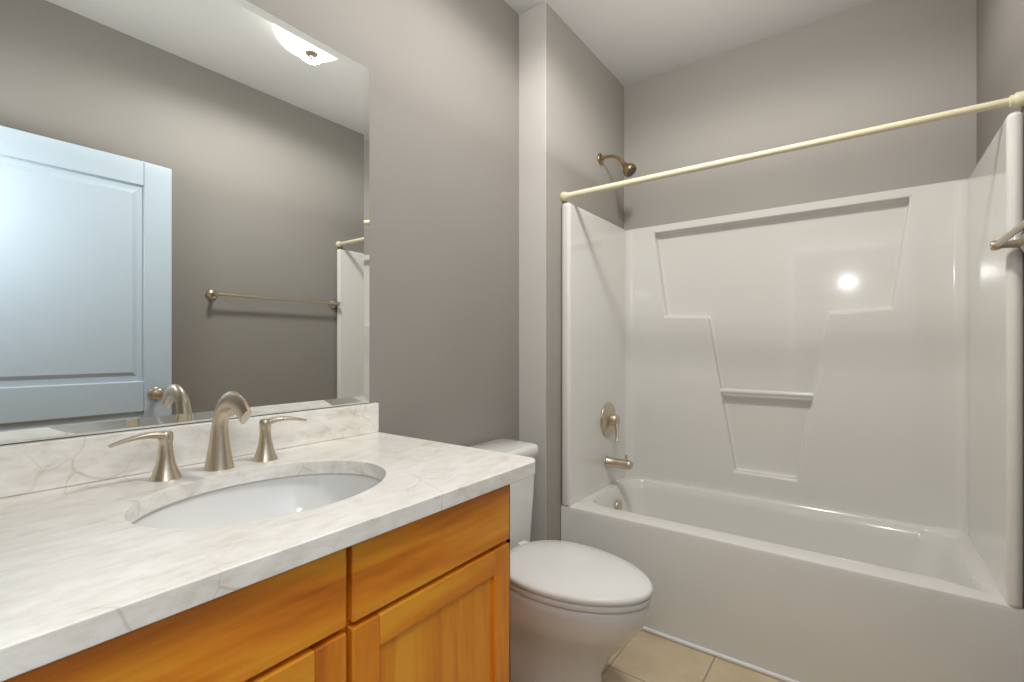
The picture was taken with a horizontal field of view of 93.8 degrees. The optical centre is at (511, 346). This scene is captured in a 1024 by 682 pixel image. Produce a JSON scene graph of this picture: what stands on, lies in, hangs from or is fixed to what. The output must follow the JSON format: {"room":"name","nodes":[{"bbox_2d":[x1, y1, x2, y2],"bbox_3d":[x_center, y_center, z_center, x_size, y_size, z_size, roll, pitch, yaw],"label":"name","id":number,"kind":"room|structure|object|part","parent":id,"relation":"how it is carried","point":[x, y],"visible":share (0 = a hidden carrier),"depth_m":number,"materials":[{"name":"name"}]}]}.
{"room":"bathroom","nodes":[
{"label":"bathroom","id":0,"kind":"room"},
{"bbox_2d":[0,0,518,446],"bbox_3d":[-0.528,-0.180,1.579,0.120,2.740,3.720,0,0,36],"label":"wall","id":1,"kind":"structure","parent":0,"point":[443,221],"depth_m":1.82,"materials":[{"name":"paint"}]},
{"bbox_2d":[0,0,368,444],"bbox_3d":[-0.736,-0.358,1.186,0.006,1.083,0.921,0,0,36],"label":"mirror","id":2,"kind":"object","parent":1,"relation":"attached to","point":[184,211],"visible":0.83,"depth_m":1.11,"materials":[{"name":"clear glass"}]},
{"bbox_2d":[0,402,378,518],"bbox_3d":[-0.734,0.232,1.176,0.020,0.094,0.983,0,0,36],"label":"backsplash","id":3,"kind":"structure","parent":1,"relation":"attached to","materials":[{"name":"stone"}]},
{"bbox_2d":[519,2,545,541],"bbox_3d":[0.093,-0.180,2.200,0.146,2.740,0.004,0,0,36],"label":"wall","id":4,"kind":"structure","parent":0,"point":[532,225],"depth_m":2.19,"materials":[{"name":"paint"}]},
{"bbox_2d":[546,3,623,540],"bbox_3d":[0.352,-0.180,2.552,0.146,2.740,0.870,0,0,36],"label":"wall","id":5,"kind":"structure","parent":0,"point":[584,107],"depth_m":2.30,"materials":[{"name":"paint"}]},
{"bbox_2d":[598,153,636,176],"bbox_3d":[0.560,-0.966,2.538,0.203,0.159,0.072,0,0,36],"label":"shower head","id":6,"kind":"object","parent":5,"relation":"attached to","point":[629,169],"visible":1,"depth_m":2.50},
{"bbox_2d":[504,0,876,85],"bbox_3d":[0.194,-1.590,1.049,1.910,0.080,3.720,0,0,36],"label":"ceiling","id":7,"kind":"structure","parent":0,"point":[627,42],"depth_m":2.31,"materials":[{"name":"paint"}]},
{"bbox_2d":[602,630,783,681],"bbox_3d":[0.194,1.220,1.049,1.910,0.060,3.720,0,0,36],"label":"floor","id":8,"kind":"structure","parent":0,"point":[642,656],"depth_m":1.78,"materials":[{"name":"tile"}]},
{"bbox_2d":[0,391,534,681],"bbox_3d":[-0.480,0.644,0.989,0.654,1.091,0.983,0,0,36],"label":"bathroom vanity","id":9,"kind":"object","parent":8,"relation":"on","point":[351,543],"visible":1,"depth_m":0.84,"materials":[{"name":"white stone"}]},
{"bbox_2d":[107,430,182,481],"bbox_3d":[-0.756,0.229,0.989,0.058,0.103,0.128,0,0,36],"label":"handle","id":10,"kind":"object","parent":9,"relation":"on","point":[166,469],"depth_m":1.00,"materials":[{"name":"silver metal"}]},
{"bbox_3d":[-0.408,0.775,0.615,0.008,0.510,0.331,0,0,36],"label":"door panel","id":11,"kind":"part","parent":9,"relation":"part of","materials":[{"name":"brown wood"}]},
{"bbox_3d":[-0.406,0.393,0.613,0.019,0.130,0.435,0,0,36],"label":"drawer","id":12,"kind":"part","parent":9,"relation":"part of","materials":[{"name":"brown wood"}]},
{"bbox_2d":[203,391,251,471],"bbox_3d":[-0.628,0.190,1.069,0.173,0.181,0.062,0,0,36],"label":"faucet","id":13,"kind":"object","parent":9,"relation":"on","point":[219,458],"depth_m":1.08,"materials":[{"name":"silver metal"}]},
{"bbox_2d":[252,416,306,462],"bbox_3d":[-0.590,0.229,1.215,0.058,0.103,0.128,0,0,36],"label":"handle","id":14,"kind":"object","parent":9,"relation":"on","point":[265,452],"depth_m":1.18,"materials":[{"name":"silver metal"}]},
{"bbox_3d":[-0.142,0.393,0.972,0.019,0.130,0.435,0,0,36],"label":"drawer","id":15,"kind":"part","parent":9,"relation":"part of","materials":[{"name":"brown wood"}]},
{"bbox_3d":[-0.144,0.775,0.974,0.008,0.510,0.331,0,0,36],"label":"door panel","id":16,"kind":"part","parent":9,"relation":"part of","materials":[{"name":"brown wood"}]},
{"bbox_2d":[469,439,652,681],"bbox_3d":[0.101,0.795,1.668,0.764,0.790,0.532,0,0,36],"label":"toilet","id":17,"kind":"object","parent":8,"relation":"on","point":[579,612],"visible":0.65,"depth_m":1.54,"materials":[{"name":"white ceramic"}]},
{"bbox_3d":[-0.105,0.420,1.852,0.214,0.041,0.480,0,0,36],"label":"tank lid","id":18,"kind":"part","parent":17,"relation":"part of","materials":[{"name":"white ceramic"}]},
{"bbox_3d":[0.206,0.766,1.623,0.541,0.052,0.384,0,0,36],"label":"seat lid","id":19,"kind":"part","parent":17,"relation":"part of","materials":[{"name":"white plastic"}]},
{"bbox_3d":[0.211,0.782,1.619,0.523,0.020,0.378,0,0,36],"label":"seat","id":20,"kind":"part","parent":17,"relation":"part of","materials":[{"name":"white plastic"}]},
{"bbox_2d":[561,111,1023,681],"bbox_3d":[1.061,0.258,2.107,1.520,1.865,0.743,0,0,36],"label":"bathtub","id":21,"kind":"object","parent":8,"relation":"on","point":[793,441],"visible":1,"depth_m":2.10,"materials":[{"name":"acrylic"},{"name":"brushed nickel"}]},
{"bbox_3d":[0.545,0.400,2.540,0.077,0.200,0.180,0,0,36],"label":"valve trim","id":22,"kind":"part","parent":21,"relation":"part of","materials":[{"name":"silver metal"}]},
{"bbox_3d":[0.564,0.606,2.514,0.139,0.079,0.060,0,0,36],"label":"spout","id":23,"kind":"part","parent":21,"relation":"part of","materials":[{"name":"silver metal"}]},
{"bbox_2d":[641,626,799,681],"bbox_3d":[0.836,1.182,1.801,1.495,0.016,0.014,0,0,36],"label":"trim","id":24,"kind":"structure","parent":21,"relation":"attached to","point":[724,657],"depth_m":1.82,"materials":[{"name":"white"}]},
{"bbox_2d":[624,0,976,230],"bbox_3d":[1.259,-0.180,2.500,1.670,2.740,0.120,0,0,36],"label":"wall","id":25,"kind":"structure","parent":0,"point":[876,63],"depth_m":2.29,"materials":[{"name":"paint"}]},
{"bbox_2d":[977,0,1023,606],"bbox_3d":[0.915,-0.180,0.519,0.120,2.740,3.720,0,0,36],"label":"wall","id":26,"kind":"structure","parent":0,"point":[1000,49],"depth_m":1.65,"materials":[{"name":"paint"}]},
{"bbox_2d":[560,91,1023,200],"bbox_3d":[0.853,-0.710,1.824,1.521,0.041,0.042,0,0,36],"label":"rail","id":27,"kind":"object","parent":26,"relation":"attached to","point":[1016,100],"visible":0.98,"depth_m":1.67,"materials":[{"name":"beige"}]},
{"bbox_2d":[990,220,1023,252],"bbox_3d":[1.185,-0.290,1.056,0.076,0.060,0.825,0,0,36],"label":"towel rail","id":28,"kind":"object","parent":26,"relation":"attached to","point":[1001,243],"visible":1,"depth_m":1.34,"materials":[{"name":"silver metal"}]}
]}

